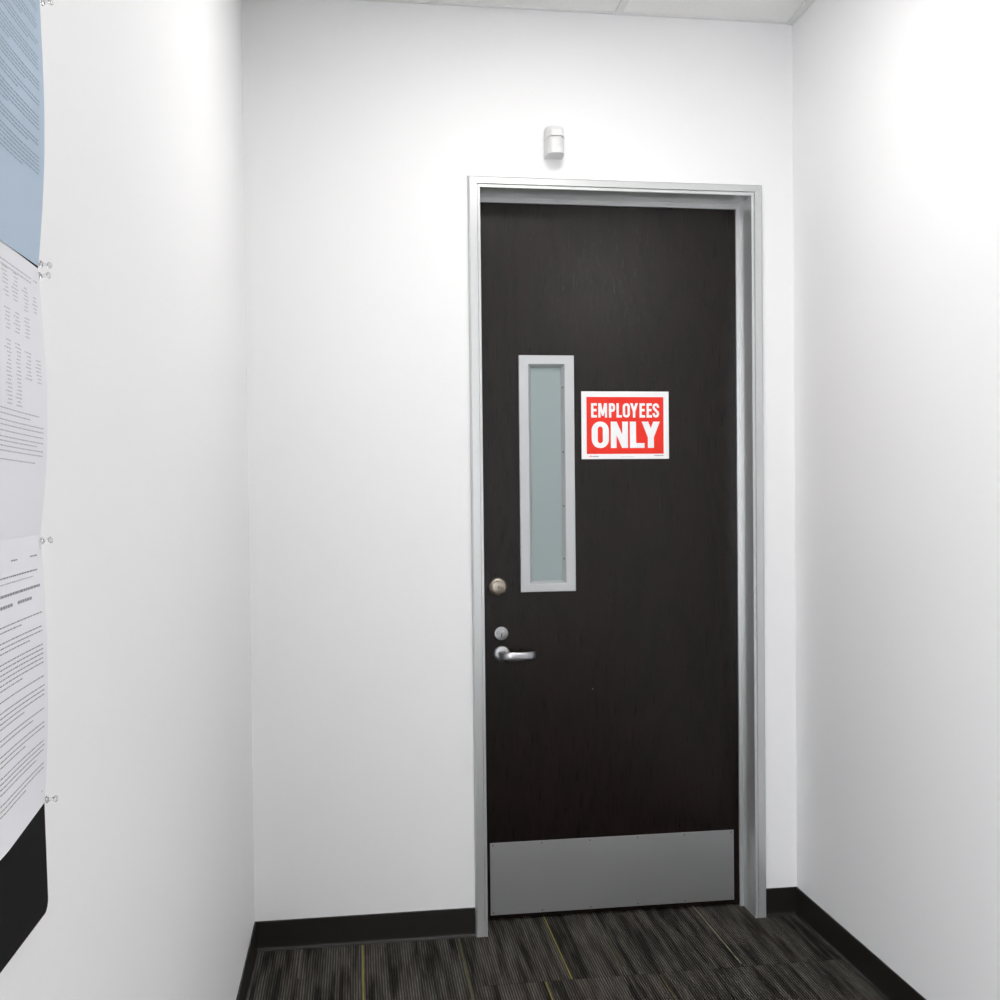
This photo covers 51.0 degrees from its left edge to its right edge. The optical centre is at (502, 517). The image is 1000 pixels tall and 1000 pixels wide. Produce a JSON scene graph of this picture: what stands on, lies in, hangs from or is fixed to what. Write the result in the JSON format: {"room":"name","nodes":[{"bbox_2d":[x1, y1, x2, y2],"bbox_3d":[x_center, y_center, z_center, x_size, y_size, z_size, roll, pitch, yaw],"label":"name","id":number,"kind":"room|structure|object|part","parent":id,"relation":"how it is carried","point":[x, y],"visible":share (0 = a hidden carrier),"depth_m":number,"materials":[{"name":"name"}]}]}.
{"room":"office corridor","nodes":[
{"label":"office corridor","id":0,"kind":"room"},
{"bbox_2d":[0,0,254,999],"bbox_3d":[-0.841,-0.141,3.206,0.100,3.069,5.250,-1,1,-8],"label":"wall","id":1,"kind":"structure","parent":0,"point":[149,828],"depth_m":1.69,"materials":[{"name":"white paint"}]},
{"bbox_2d":[0,244,47,972],"bbox_3d":[-0.453,-0.187,0.877,0.019,1.206,0.432,-1,1,-8],"label":"bulletin board","id":2,"kind":"object","parent":1,"relation":"attached to","point":[23,869],"visible":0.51,"depth_m":1.02,"materials":[{"name":"black fabric"}]},
{"bbox_2d":[0,0,43,265],"bbox_3d":[-0.463,-0.396,0.978,0.008,0.282,0.220,-1,1,-8],"label":"paper sheet","id":3,"kind":"object","parent":2,"relation":"attached to","point":[21,61],"visible":1,"depth_m":1.02,"materials":[{"name":"blue paper"}]},
{"bbox_2d":[0,240,46,540],"bbox_3d":[-0.464,-0.118,0.985,0.010,0.282,0.219,-1,1,-8],"label":"paper sheet","id":4,"kind":"object","parent":2,"relation":"attached to","point":[23,385],"visible":1,"depth_m":1.02,"materials":[{"name":"white paper"}]},
{"bbox_2d":[0,534,47,859],"bbox_3d":[-0.459,0.161,0.987,0.011,0.284,0.222,-1,1,-8],"label":"paper sheet","id":5,"kind":"object","parent":2,"relation":"attached to","point":[23,634],"visible":1,"depth_m":1.01,"materials":[{"name":"white paper"}]},
{"bbox_2d":[38,272,50,279],"bbox_3d":[-0.477,-0.251,1.086,0.017,0.008,0.008,-1,1,-4],"label":"pin","id":6,"kind":"object","parent":2,"relation":"attached to","point":[47,275],"visible":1,"depth_m":1.08,"materials":[{"name":"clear plastic"}]},
{"bbox_2d":[39,261,51,268],"bbox_3d":[-0.476,-0.263,1.087,0.017,0.008,0.008,-1,1,-6],"label":"pin","id":7,"kind":"object","parent":2,"relation":"attached to","point":[41,264],"visible":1,"depth_m":1.08,"materials":[{"name":"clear plastic"}]},
{"bbox_2d":[39,0,53,5],"bbox_3d":[-0.474,-0.533,1.084,0.017,0.008,0.008,-1,1,-8],"label":"pin","id":8,"kind":"object","parent":2,"relation":"attached to","point":[43,2],"visible":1,"depth_m":1.08,"materials":[{"name":"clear plastic"}]},
{"bbox_2d":[40,537,52,544],"bbox_3d":[-0.477,0.024,1.091,0.017,0.008,0.008,-1,1,-3],"label":"pin","id":9,"kind":"object","parent":2,"relation":"attached to","point":[50,539],"visible":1,"depth_m":1.09,"materials":[{"name":"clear plastic"}]},
{"bbox_2d":[45,795,57,802],"bbox_3d":[-0.473,0.294,1.094,0.017,0.008,0.008,-1,1,-6],"label":"pin","id":10,"kind":"object","parent":2,"relation":"attached to","point":[47,798],"visible":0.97,"depth_m":1.09,"materials":[{"name":"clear plastic"}]},
{"bbox_2d":[236,922,257,999],"bbox_3d":[-0.597,1.364,2.002,0.011,0.095,2.750,-1,1,-8],"label":"baseboard","id":11,"kind":"structure","parent":1,"relation":"attached to","point":[251,958],"depth_m":3.12,"materials":[{"name":"black plastic"}]},
{"bbox_2d":[241,0,796,920],"bbox_3d":[0.086,-0.157,3.538,1.828,3.069,0.150,-1,1,-8],"label":"wall","id":12,"kind":"structure","parent":0,"point":[366,124],"depth_m":3.40,"materials":[{"name":"white paint"}]},
{"bbox_2d":[255,907,475,951],"bbox_3d":[-0.441,1.338,3.406,0.711,0.095,0.011,-1,1,-8],"label":"baseboard","id":13,"kind":"structure","parent":12,"relation":"attached to","point":[380,928],"depth_m":3.41,"materials":[{"name":"black plastic"}]},
{"bbox_2d":[544,125,563,159],"bbox_3d":[0.172,-1.229,3.420,0.060,0.097,0.073,-1,1,-8],"label":"sensor","id":14,"kind":"object","parent":12,"relation":"attached to","point":[553,134],"visible":1,"depth_m":3.40,"materials":[{"name":"white plastic"}]},
{"bbox_2d":[480,203,738,918],"bbox_3d":[0.383,0.142,3.605,0.915,2.442,0.109,-1,1,-8],"label":"door","id":15,"kind":"structure","parent":12,"relation":"in","point":[610,585],"depth_m":3.61,"materials":[{"name":"brown wood"}]},
{"bbox_3d":[-0.002,0.463,3.561,0.055,0.055,0.011,-1,1,-8],"label":"handle","id":16,"kind":"part","parent":15,"relation":"part of","materials":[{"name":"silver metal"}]},
{"bbox_3d":[0.053,0.466,3.537,0.127,0.030,0.058,-1,1,-8],"label":"lever","id":17,"kind":"part","parent":15,"relation":"part of","materials":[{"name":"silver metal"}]},
{"bbox_3d":[0.151,-0.148,3.591,0.109,0.733,0.006,-1,1,-8],"label":"glass pane","id":18,"kind":"part","parent":15,"relation":"part of","materials":[{"name":"grey"}]},
{"bbox_3d":[0.388,1.228,3.633,0.865,0.248,0.002,-1,1,-8],"label":"kick plate","id":19,"kind":"part","parent":15,"relation":"part of","materials":[{"name":"silver metal"}]},
{"bbox_2d":[581,391,668,458],"bbox_3d":[0.424,-0.318,3.613,0.309,0.232,0.001,-1,1,-8],"label":"sign","id":20,"kind":"object","parent":15,"relation":"attached to","point":[614,424],"visible":1,"depth_m":3.61,"materials":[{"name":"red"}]},
{"bbox_2d":[467,176,765,936],"bbox_3d":[0.386,0.126,3.577,1.003,2.495,0.165,-1,1,-8],"label":"door frame","id":21,"kind":"structure","parent":12,"relation":"attached to","point":[746,200],"depth_m":3.56,"materials":[{"name":"grey metal"}]},
{"bbox_3d":[-0.081,0.134,3.437,0.040,2.495,0.017,-1,1,-8],"label":"casing","id":22,"kind":"part","parent":21,"relation":"part of","materials":[{"name":"grey metal"}]},
{"bbox_3d":[0.383,-1.101,3.482,1.001,0.038,0.017,-1,1,-8],"label":"head casing","id":23,"kind":"part","parent":21,"relation":"part of","materials":[{"name":"grey metal"}]},
{"bbox_3d":[0.872,0.121,3.570,0.041,2.495,0.017,-1,1,-8],"label":"casing","id":24,"kind":"part","parent":21,"relation":"part of","materials":[{"name":"grey metal"}]},
{"bbox_2d":[766,886,796,916],"bbox_3d":[0.961,1.320,3.603,0.113,0.095,0.011,-1,1,-8],"label":"baseboard","id":25,"kind":"structure","parent":12,"relation":"attached to","point":[781,901],"depth_m":3.60,"materials":[{"name":"black plastic"}]},
{"bbox_2d":[248,902,884,999],"bbox_3d":[-0.056,1.442,1.397,7.111,0.050,9.300,-1,1,-8],"label":"floor","id":26,"kind":"structure","parent":0,"point":[721,951],"depth_m":3.24,"materials":[{"name":"grey carpet"}]},
{"bbox_2d":[358,0,815,25],"bbox_3d":[1.397,-1.655,1.552,4.111,0.031,9.300,-1,1,-8],"label":"ceiling","id":27,"kind":"structure","parent":0,"point":[787,12],"depth_m":3.43,"materials":[{"name":"paint"}]},
{"bbox_2d":[792,0,999,999],"bbox_3d":[2.367,-0.148,1.712,2.184,3.069,9.100,-1,1,-8],"label":"wall","id":28,"kind":"structure","parent":0,"point":[896,103],"depth_m":2.90,"materials":[{"name":"white paint"}]},
{"bbox_2d":[795,887,925,999],"bbox_3d":[1.143,1.335,2.675,0.011,0.095,1.900,-1,1,-8],"label":"baseboard","id":29,"kind":"structure","parent":28,"relation":"attached to","point":[888,984],"depth_m":3.19,"materials":[{"name":"black plastic"}]}
]}

